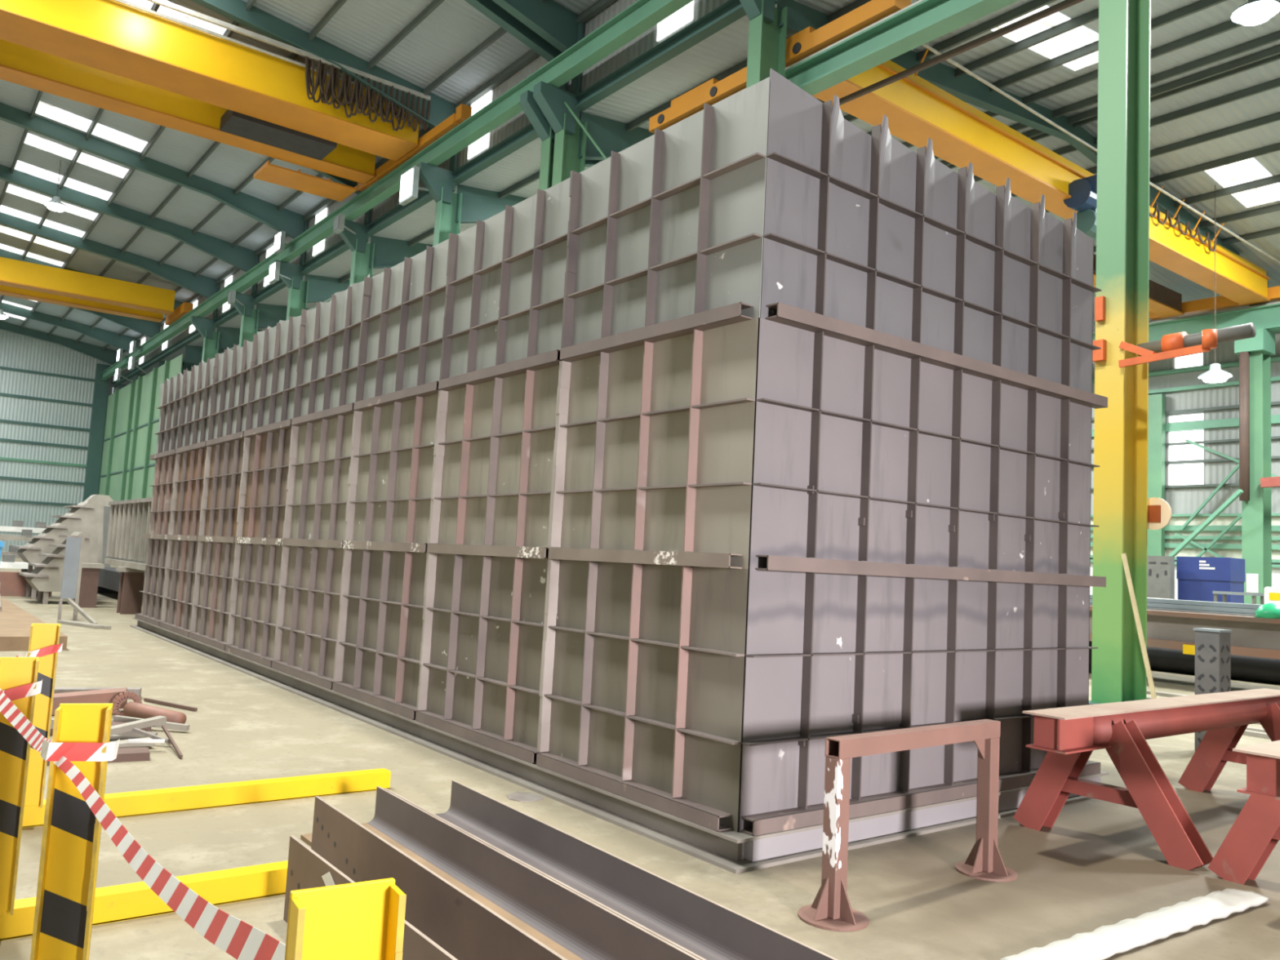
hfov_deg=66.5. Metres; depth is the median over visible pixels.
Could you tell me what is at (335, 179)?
rafter
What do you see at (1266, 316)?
runway
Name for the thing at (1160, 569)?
machine casting
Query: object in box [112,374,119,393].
wall
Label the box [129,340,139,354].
floodlight
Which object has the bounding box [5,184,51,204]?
window
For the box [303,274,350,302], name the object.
wall
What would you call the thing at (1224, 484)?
beam
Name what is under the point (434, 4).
purlin
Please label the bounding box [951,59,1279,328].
ceiling
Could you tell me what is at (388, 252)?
rafter
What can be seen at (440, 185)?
steel column
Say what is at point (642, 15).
runway
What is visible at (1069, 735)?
trestle
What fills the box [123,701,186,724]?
pipe
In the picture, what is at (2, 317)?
diffuser
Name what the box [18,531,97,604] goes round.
bracket
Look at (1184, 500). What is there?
wall
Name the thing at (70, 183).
window
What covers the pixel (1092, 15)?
roof purlin
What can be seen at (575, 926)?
steel angle
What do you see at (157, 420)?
wall rail
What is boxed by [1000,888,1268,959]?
strip
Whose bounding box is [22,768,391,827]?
beam
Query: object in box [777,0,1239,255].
rafter
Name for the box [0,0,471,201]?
crane
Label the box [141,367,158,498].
steel column
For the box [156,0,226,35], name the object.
window
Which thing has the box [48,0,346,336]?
purlin
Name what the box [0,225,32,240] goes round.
window
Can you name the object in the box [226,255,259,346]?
steel column
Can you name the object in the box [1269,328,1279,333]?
wall
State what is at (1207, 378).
diffuser
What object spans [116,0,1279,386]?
ceiling
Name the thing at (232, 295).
floodlight
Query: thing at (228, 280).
window
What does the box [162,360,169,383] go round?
wall
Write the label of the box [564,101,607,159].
rod
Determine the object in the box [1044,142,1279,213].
roof purlin
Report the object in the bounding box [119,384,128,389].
rafter
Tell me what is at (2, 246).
window
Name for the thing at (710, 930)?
steel beam
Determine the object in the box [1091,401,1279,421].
beam
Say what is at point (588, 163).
rafter
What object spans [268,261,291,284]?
floodlight
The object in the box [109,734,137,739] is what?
bar
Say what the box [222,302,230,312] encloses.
window
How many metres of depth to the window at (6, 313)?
73.74 m
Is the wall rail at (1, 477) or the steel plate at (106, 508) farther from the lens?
the wall rail at (1, 477)
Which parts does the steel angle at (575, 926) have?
foot leg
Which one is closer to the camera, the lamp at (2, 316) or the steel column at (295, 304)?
the steel column at (295, 304)
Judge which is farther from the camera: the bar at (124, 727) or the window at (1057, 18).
the window at (1057, 18)
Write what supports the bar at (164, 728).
on the floor
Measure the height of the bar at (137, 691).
0.100 m
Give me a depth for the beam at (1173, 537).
40.80 m
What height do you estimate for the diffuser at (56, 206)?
0.160 m
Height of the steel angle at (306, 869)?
0.366 m
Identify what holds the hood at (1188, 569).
attached to the container
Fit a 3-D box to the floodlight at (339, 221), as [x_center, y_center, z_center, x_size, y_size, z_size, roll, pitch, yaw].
[-11.597,-9.862,38.156,0.544,0.600,1.458,3,-5,5]
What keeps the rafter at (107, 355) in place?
attached to the ceiling
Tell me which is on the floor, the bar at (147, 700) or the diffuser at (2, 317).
the bar at (147, 700)
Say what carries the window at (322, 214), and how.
in the wall at (646, 41)
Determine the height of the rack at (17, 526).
2.070 m
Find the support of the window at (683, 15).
in the wall at (646, 41)
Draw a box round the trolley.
[1212,591,1264,604]
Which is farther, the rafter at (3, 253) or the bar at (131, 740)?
the rafter at (3, 253)
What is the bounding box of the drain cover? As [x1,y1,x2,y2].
[506,792,542,801]
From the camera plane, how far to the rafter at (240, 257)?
48.04 m
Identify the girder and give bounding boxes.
[1088,605,1279,659]
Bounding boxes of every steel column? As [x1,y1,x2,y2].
[82,363,110,502]
[104,389,119,495]
[120,379,135,500]
[126,376,142,499]
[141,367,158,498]
[190,284,219,362]
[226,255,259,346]
[273,220,308,320]
[338,209,374,286]
[417,152,462,246]
[520,82,567,190]
[533,22,587,186]
[739,0,787,288]
[1088,0,1151,704]
[1146,393,1165,558]
[1234,281,1275,604]
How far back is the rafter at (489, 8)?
27.13 m
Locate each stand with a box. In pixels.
[74,562,104,607]
[115,566,145,614]
[797,719,1017,931]
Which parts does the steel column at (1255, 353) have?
post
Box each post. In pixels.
[0,657,39,915]
[24,623,60,808]
[30,703,112,959]
[284,877,406,959]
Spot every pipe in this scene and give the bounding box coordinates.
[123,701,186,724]
[839,0,1084,105]
[1146,646,1279,684]
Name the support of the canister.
on the floor
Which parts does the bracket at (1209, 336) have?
arm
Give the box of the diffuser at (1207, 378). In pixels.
[1200,373,1230,382]
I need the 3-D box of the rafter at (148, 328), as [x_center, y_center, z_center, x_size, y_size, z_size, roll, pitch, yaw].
[-45.436,-12.697,60.744,28.705,2.914,0.300,7,-6,-37]
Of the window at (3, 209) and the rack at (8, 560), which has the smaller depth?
the rack at (8, 560)
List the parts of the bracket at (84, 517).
leg, leg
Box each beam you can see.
[0,860,288,941]
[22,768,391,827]
[111,0,746,387]
[311,795,567,959]
[435,780,838,959]
[1089,559,1279,567]
[1090,483,1239,490]
[1090,513,1279,517]
[1090,525,1279,550]
[1090,534,1279,540]
[1090,555,1279,562]
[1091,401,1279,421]
[1091,414,1279,437]
[1091,435,1279,450]
[1092,356,1279,383]
[1092,455,1279,467]
[1148,376,1279,394]
[1260,476,1279,488]
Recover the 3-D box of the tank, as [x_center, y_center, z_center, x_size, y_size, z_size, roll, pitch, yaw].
[-2.767,0.305,13.380,4.230,4.734,16.570,7,-6,-37]
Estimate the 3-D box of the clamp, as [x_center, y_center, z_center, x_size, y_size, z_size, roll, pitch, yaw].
[9.421,2.901,16.669,0.065,0.160,0.240,7,-6,-37]
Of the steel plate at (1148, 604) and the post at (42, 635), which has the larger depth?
the steel plate at (1148, 604)
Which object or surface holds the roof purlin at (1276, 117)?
attached to the ceiling at (1267, 103)
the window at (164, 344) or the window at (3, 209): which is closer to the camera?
the window at (3, 209)
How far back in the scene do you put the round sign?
14.25 m
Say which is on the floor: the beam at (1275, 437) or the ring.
the ring
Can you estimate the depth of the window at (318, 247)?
43.85 m
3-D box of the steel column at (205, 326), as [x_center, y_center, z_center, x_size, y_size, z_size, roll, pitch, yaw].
[-25.581,-3.274,56.477,1.750,16.900,0.600,7,-6,-37]
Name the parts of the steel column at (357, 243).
post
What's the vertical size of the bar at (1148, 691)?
0.050 m
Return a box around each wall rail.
[0,366,94,382]
[0,392,92,406]
[0,419,89,431]
[0,438,88,449]
[0,457,86,466]
[0,475,84,484]
[0,498,76,506]
[100,463,155,476]
[103,418,159,441]
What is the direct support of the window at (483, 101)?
in the wall at (646, 41)
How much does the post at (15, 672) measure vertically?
1.029 m
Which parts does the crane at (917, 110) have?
handrail post, hoist motor, handrail, handrail post, handrail post, handrail post, handrail post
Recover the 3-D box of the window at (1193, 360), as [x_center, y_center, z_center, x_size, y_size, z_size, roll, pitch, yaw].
[23.783,-5.226,42.277,0.050,0.650,1.100,7,-6,-37]
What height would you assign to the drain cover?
0.006 m
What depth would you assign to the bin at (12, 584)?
25.38 m
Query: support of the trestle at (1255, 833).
on the floor
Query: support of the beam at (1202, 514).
attached to the wall at (1184, 500)
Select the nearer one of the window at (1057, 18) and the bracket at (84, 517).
the window at (1057, 18)
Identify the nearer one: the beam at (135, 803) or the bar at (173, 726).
the beam at (135, 803)
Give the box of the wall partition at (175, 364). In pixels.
[97,354,182,501]
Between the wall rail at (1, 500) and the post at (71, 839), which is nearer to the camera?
the post at (71, 839)
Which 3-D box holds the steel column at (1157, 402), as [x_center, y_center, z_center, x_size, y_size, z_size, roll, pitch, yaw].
[22.394,1.339,42.605,0.350,10.200,0.900,7,-6,-37]
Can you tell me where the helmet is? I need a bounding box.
[1254,602,1279,618]
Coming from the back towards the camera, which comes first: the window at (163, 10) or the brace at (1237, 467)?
the brace at (1237, 467)
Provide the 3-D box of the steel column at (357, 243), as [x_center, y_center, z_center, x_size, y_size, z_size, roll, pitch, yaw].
[-11.598,-4.105,38.488,1.750,16.900,0.600,7,-6,-37]
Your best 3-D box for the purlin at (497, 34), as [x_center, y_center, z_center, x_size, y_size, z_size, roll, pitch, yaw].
[-13.878,-12.603,41.290,0.090,0.200,103.000,7,-6,-37]
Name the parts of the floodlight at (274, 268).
arm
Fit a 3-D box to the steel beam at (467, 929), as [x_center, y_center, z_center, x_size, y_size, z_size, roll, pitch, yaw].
[-0.288,1.755,3.272,0.101,0.376,4.585,7,-6,-37]
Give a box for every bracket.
[12,501,103,599]
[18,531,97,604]
[1092,296,1217,367]
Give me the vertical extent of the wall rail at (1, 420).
0.200 m
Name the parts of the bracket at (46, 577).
leg, leg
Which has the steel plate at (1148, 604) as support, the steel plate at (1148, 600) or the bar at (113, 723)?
the steel plate at (1148, 600)
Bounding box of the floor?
[0,557,1279,959]
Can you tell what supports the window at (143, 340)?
in the wall at (646, 41)
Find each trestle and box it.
[1013,688,1279,870]
[1208,740,1279,884]
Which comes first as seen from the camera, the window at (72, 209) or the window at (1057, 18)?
the window at (1057, 18)
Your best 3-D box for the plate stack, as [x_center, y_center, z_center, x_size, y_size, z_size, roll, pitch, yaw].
[-12.304,2.537,18.494,0.970,0.200,11.800,7,-6,-37]
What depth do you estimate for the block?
19.38 m
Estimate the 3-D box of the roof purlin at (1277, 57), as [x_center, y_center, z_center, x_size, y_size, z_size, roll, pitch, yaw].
[-2.965,-9.681,49.638,0.080,0.200,103.000,7,-6,-37]
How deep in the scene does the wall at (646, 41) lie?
30.39 m
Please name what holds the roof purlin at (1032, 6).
attached to the ceiling at (727, 47)
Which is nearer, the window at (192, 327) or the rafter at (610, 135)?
the rafter at (610, 135)
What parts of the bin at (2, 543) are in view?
lid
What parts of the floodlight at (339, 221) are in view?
arm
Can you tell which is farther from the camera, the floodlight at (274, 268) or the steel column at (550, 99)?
the floodlight at (274, 268)
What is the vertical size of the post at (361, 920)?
1.029 m
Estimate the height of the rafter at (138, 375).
2.639 m
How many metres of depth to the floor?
5.86 m
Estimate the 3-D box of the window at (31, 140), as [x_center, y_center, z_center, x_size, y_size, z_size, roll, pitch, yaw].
[-25.255,-14.268,41.769,1.820,0.224,1.350,7,-6,-37]
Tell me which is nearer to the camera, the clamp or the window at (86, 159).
the clamp
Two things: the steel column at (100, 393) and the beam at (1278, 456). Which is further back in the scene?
the steel column at (100, 393)
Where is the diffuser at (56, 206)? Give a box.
[44,202,66,211]
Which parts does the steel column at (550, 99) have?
post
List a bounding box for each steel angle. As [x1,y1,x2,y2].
[283,835,457,959]
[360,786,706,959]
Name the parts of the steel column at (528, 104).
post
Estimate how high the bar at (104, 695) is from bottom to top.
0.219 m
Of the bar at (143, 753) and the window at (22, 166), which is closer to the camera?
the bar at (143, 753)
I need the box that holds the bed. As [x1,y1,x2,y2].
[97,567,145,605]
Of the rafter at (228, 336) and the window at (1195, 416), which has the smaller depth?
the window at (1195, 416)
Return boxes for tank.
[129,68,1108,874]
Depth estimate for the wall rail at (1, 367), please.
79.42 m
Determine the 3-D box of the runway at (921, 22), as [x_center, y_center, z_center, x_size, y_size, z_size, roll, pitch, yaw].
[-14.599,-7.552,44.615,0.720,1.100,95.500,7,-6,-37]
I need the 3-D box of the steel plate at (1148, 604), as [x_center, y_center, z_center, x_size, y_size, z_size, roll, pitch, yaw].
[11.168,2.318,17.103,1.600,0.070,11.200,7,-6,-37]
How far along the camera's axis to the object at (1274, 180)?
31.72 m
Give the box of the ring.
[111,691,142,717]
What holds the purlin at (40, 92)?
attached to the ceiling at (362, 28)
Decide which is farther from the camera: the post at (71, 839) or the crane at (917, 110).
the crane at (917, 110)
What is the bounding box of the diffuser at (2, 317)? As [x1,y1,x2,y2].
[0,315,7,319]
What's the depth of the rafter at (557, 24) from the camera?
26.96 m
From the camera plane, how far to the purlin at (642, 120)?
27.76 m
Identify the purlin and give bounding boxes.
[0,3,159,303]
[0,90,43,206]
[20,0,256,328]
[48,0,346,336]
[75,0,444,342]
[102,0,546,350]
[339,0,871,283]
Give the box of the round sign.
[1147,497,1171,529]
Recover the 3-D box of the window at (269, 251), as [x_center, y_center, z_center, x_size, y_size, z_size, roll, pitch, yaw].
[-18.823,-11.487,49.689,0.030,0.730,1.360,7,-6,-37]
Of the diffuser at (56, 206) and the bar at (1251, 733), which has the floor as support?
the bar at (1251, 733)
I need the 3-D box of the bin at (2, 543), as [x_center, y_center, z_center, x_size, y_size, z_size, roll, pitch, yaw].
[-17.757,2.332,26.305,0.840,1.390,0.920,7,-6,-37]
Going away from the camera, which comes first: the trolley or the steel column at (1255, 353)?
the trolley
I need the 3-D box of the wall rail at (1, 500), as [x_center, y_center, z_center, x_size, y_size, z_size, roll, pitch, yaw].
[-56.353,0.935,72.819,27.900,0.200,0.160,7,-6,-37]
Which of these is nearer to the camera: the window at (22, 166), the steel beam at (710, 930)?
the steel beam at (710, 930)
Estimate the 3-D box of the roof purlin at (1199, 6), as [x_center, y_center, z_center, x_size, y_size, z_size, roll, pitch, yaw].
[-6.414,-9.679,46.957,0.080,0.200,103.000,7,-6,-37]
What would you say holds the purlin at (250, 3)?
attached to the rafter at (489, 8)
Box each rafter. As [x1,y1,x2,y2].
[0,102,304,239]
[0,164,255,271]
[0,212,217,298]
[0,248,182,315]
[0,302,137,352]
[0,320,117,364]
[66,306,159,337]
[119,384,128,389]
[137,373,146,379]
[159,360,199,373]
[183,345,226,365]
[191,0,456,128]
[215,326,262,349]
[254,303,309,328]
[311,168,361,194]
[368,235,433,268]
[454,184,528,223]
[464,0,562,62]
[492,0,578,52]
[577,111,654,159]
[585,160,602,167]
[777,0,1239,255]
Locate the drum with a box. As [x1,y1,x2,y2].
[1137,322,1256,356]
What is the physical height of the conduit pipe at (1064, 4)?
0.190 m
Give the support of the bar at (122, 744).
on the floor
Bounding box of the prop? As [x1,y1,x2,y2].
[1120,553,1156,698]
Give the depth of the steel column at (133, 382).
72.54 m
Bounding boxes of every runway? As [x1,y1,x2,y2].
[99,0,693,381]
[181,0,1018,374]
[1093,301,1279,342]
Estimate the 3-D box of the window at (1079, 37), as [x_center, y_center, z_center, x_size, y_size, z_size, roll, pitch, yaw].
[10.405,-10.817,24.025,1.400,0.155,1.400,7,-6,-37]
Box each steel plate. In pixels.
[102,506,110,567]
[1089,594,1262,608]
[1089,598,1257,613]
[1089,603,1254,616]
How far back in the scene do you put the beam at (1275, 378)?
41.69 m
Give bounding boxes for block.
[1088,640,1092,671]
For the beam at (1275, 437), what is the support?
attached to the wall at (1184, 500)
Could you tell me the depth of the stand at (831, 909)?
4.94 m
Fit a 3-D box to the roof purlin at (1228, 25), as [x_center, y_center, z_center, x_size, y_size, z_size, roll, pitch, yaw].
[-5.145,-9.691,47.944,0.080,0.200,103.000,7,-6,-37]
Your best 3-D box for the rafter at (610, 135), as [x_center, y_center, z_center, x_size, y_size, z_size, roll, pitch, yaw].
[7.951,-9.193,34.970,24.462,2.639,0.280,7,-6,-37]
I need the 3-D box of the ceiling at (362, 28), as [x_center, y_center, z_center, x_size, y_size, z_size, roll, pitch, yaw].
[-16.895,-14.047,35.844,14.350,1.710,108.000,7,-6,-37]
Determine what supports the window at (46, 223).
attached to the ceiling at (362, 28)
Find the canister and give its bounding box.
[1264,586,1279,604]
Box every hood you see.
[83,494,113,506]
[1176,556,1244,582]
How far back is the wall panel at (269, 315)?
51.69 m
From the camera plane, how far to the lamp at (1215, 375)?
31.13 m
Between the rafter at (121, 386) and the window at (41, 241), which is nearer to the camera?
the window at (41, 241)
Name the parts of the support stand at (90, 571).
head plate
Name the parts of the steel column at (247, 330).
post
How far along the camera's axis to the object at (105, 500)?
30.36 m
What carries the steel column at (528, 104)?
on the floor
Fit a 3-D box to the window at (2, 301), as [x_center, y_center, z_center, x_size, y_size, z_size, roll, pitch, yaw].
[-45.051,-12.585,70.448,1.900,0.234,1.350,7,-6,-37]
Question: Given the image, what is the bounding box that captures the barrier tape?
[0,643,285,959]
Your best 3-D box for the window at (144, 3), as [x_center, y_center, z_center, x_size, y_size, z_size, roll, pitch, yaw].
[-15.761,-14.832,29.555,1.820,0.224,1.350,7,-6,-37]
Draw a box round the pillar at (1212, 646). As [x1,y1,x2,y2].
[1193,627,1232,751]
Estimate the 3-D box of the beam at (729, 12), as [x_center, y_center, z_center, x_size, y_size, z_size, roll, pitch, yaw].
[-12.678,-9.905,41.464,0.300,0.340,104.000,7,-6,-37]
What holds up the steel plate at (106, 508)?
on the floor
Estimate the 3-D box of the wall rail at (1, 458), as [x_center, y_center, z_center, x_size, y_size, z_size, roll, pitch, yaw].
[-56.186,-2.349,73.100,27.900,0.200,0.160,7,-6,-37]
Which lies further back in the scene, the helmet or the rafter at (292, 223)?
the rafter at (292, 223)
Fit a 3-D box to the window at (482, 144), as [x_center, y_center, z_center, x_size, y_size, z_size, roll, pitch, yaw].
[-5.324,-11.213,32.159,0.030,0.900,1.360,7,-6,-37]
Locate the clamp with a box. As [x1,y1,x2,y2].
[1182,644,1195,654]
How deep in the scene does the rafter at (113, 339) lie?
72.93 m
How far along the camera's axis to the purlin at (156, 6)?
42.91 m
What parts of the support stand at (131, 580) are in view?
head plate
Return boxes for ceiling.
[0,0,599,351]
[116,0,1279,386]
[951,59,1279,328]
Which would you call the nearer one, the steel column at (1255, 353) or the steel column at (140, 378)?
the steel column at (1255, 353)
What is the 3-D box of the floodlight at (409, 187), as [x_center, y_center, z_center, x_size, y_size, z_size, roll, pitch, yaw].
[-7.387,-9.797,32.898,1.098,1.040,1.040,7,-6,-37]
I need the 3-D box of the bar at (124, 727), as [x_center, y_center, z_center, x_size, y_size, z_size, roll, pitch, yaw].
[-4.290,2.018,7.795,0.090,0.150,1.017,0,-6,32]
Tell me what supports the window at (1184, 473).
in the wall at (1184, 500)
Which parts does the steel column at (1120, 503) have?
plate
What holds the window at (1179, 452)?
in the wall at (1184, 500)
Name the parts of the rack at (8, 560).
leg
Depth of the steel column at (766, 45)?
21.09 m
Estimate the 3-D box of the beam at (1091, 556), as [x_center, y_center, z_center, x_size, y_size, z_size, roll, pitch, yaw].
[22.959,3.371,41.936,0.200,0.120,50.000,7,-6,-37]
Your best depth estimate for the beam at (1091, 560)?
38.82 m
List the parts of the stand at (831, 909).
leg, leg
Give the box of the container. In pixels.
[1176,556,1244,603]
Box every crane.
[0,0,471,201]
[0,257,193,325]
[648,0,1279,320]
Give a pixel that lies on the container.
(1197, 577)
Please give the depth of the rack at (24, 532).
33.67 m
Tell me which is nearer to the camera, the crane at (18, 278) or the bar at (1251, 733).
the bar at (1251, 733)
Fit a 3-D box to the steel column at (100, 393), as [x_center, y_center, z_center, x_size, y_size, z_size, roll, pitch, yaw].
[-45.450,-1.713,81.201,1.000,16.000,0.500,7,-6,-37]
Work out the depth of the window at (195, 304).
61.59 m
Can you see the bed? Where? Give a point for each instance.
(108, 577)
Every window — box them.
[0,204,41,223]
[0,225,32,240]
[0,243,24,255]
[1,300,32,310]
[3,311,26,319]
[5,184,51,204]
[14,160,63,184]
[24,133,76,159]
[26,252,63,266]
[33,236,74,253]
[35,101,92,132]
[42,219,85,237]
[60,201,97,220]
[63,177,112,200]
[76,152,128,178]
[91,123,147,152]
[124,0,153,13]
[138,355,143,364]
[140,337,145,345]
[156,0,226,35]
[161,340,167,350]
[189,324,195,333]
[192,300,197,309]
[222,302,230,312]
[224,275,232,287]
[263,275,269,286]
[266,245,274,257]
[312,239,324,256]
[315,208,327,224]
[467,133,488,159]
[471,90,492,115]
[656,0,693,41]
[991,4,1070,42]
[1028,25,1098,58]
[1062,50,1098,71]
[1168,413,1203,422]
[1168,429,1203,461]
[1168,462,1203,485]
[1174,352,1202,368]
[1204,157,1272,187]
[1231,182,1279,208]
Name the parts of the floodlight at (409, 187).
arm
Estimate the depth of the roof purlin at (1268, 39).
25.42 m
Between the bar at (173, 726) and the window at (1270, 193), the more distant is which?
the window at (1270, 193)
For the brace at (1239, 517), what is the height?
5.589 m
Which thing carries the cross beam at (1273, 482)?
attached to the steel column at (1255, 353)
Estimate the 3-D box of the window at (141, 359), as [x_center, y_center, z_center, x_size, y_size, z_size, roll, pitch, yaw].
[-37.767,-9.284,73.898,0.030,0.900,1.360,7,-6,-37]
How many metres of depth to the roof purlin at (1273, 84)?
27.37 m
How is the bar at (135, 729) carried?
on the floor
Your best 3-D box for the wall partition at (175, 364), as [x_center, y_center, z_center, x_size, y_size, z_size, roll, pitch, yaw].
[-37.243,-0.831,71.380,0.050,13.400,26.000,7,-6,-37]
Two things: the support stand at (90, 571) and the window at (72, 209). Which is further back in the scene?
the window at (72, 209)
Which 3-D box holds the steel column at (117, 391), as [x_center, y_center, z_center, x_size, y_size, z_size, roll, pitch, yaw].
[-42.260,-0.552,77.607,0.230,13.400,0.360,7,-6,-37]
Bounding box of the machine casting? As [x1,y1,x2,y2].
[1146,555,1174,599]
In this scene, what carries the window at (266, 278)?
in the wall at (646, 41)
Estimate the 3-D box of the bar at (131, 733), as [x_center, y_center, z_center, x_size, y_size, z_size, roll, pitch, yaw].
[-4.455,2.030,7.983,0.941,0.160,0.070,4,-5,-9]
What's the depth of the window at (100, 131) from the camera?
39.90 m
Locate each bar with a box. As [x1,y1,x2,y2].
[46,746,150,765]
[49,715,166,740]
[49,720,151,736]
[50,717,157,739]
[51,687,127,715]
[53,687,142,699]
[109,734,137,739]
[109,737,154,748]
[112,715,190,731]
[128,738,164,742]
[132,727,171,744]
[143,697,197,711]
[161,724,182,758]
[1146,689,1189,697]
[1243,729,1269,738]
[1245,726,1266,733]
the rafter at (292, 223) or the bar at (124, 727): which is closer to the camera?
the bar at (124, 727)
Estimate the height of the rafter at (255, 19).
2.914 m
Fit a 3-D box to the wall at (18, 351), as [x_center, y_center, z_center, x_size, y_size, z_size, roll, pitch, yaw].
[-56.200,-4.438,73.351,28.800,19.000,0.100,7,-6,-37]
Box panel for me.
[104,497,151,570]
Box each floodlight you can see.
[114,367,131,382]
[116,348,125,362]
[128,355,147,374]
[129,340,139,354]
[227,289,244,306]
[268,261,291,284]
[273,231,288,253]
[333,213,355,234]
[399,165,428,205]
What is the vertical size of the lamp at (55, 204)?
2.242 m
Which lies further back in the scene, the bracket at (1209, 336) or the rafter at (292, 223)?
the rafter at (292, 223)
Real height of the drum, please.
0.322 m
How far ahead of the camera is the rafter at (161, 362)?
70.26 m
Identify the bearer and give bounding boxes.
[57,620,111,629]
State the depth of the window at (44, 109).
38.69 m
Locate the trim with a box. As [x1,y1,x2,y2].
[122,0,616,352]
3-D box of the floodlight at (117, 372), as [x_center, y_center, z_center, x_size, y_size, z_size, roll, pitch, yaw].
[-38.602,-7.822,73.181,1.272,0.938,0.920,7,-6,-37]
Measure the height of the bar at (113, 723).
0.060 m
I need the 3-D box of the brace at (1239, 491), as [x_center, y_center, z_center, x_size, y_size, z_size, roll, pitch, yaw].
[21.450,1.810,37.223,0.140,2.759,3.346,5,-5,-20]
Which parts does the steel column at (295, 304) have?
post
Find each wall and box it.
[0,329,114,551]
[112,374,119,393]
[114,0,728,381]
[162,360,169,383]
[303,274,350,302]
[1089,300,1279,599]
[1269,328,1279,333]
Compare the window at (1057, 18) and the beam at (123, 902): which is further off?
the window at (1057, 18)
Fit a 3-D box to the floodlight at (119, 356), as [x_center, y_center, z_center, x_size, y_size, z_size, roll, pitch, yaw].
[-38.821,-9.307,73.080,0.530,0.920,0.920,7,-6,-37]
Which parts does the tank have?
channel rail, plate, channel rail, plate, channel rail, plate, channel rail, plate, channel rail, plate, channel rail, plate, channel rail, channel rail, plate, plate, channel rail, plate, channel rail, channel rail, plate, plate, channel rail, plate, channel rail, channel rail, plate, plate, channel rail, plate, channel rail, channel rail, plate, plate, channel rail, plate, channel rail, channel rail, plate, plate, channel rail, plate, channel rail, channel rail, plate, channel rail, plate, plate, plate, plate, plate, plate, plate, channel rail, plate, channel rail, channel rail, plate, plate, plate, plate, plate, plate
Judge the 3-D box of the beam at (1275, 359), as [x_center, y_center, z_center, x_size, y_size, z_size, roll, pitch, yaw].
[23.370,-4.739,42.630,0.200,0.160,50.000,7,-6,-37]
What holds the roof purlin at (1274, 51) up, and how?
attached to the ceiling at (727, 47)
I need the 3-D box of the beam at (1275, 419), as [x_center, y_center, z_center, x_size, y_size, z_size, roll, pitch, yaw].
[23.246,-2.301,42.422,0.200,0.340,50.000,7,-6,-37]
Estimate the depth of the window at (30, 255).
58.12 m
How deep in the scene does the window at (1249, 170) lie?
30.82 m
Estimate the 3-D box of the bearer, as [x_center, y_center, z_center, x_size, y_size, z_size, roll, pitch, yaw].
[-10.275,2.672,18.041,1.514,0.050,0.234,0,-6,33]
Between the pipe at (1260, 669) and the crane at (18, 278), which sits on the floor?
the pipe at (1260, 669)
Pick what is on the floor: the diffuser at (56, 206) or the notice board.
the notice board
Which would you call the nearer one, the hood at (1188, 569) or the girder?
the girder
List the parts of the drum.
motor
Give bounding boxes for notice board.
[57,535,97,623]
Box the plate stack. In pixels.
[0,596,67,651]
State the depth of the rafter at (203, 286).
54.32 m
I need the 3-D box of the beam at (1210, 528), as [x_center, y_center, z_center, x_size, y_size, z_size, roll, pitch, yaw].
[23.005,2.445,42.015,0.200,0.960,50.000,7,-6,-37]
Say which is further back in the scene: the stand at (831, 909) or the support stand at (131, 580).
the support stand at (131, 580)
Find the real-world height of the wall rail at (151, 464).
0.120 m
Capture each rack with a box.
[0,520,46,533]
[0,528,33,541]
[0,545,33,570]
[0,554,34,572]
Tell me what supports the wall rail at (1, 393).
attached to the wall at (18, 351)
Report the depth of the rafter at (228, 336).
57.64 m
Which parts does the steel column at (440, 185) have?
post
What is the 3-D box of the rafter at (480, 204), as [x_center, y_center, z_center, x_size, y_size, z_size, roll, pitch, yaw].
[3.382,-8.922,40.849,24.462,2.639,0.280,7,-6,-37]
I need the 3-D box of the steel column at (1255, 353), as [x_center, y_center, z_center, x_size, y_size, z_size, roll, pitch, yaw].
[23.443,-0.881,37.186,1.200,13.800,1.000,7,-6,-37]
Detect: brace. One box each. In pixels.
[1168,488,1243,556]
[1174,439,1279,557]
[1180,462,1239,529]
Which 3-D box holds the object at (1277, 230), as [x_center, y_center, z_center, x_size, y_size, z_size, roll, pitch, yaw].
[5.219,-7.679,55.907,0.080,0.200,103.000,7,-6,-37]
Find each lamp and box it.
[0,294,8,319]
[43,160,68,211]
[1197,185,1232,382]
[1231,0,1279,26]
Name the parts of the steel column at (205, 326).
post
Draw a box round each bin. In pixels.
[0,541,4,561]
[0,571,52,596]
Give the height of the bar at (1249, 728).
0.050 m

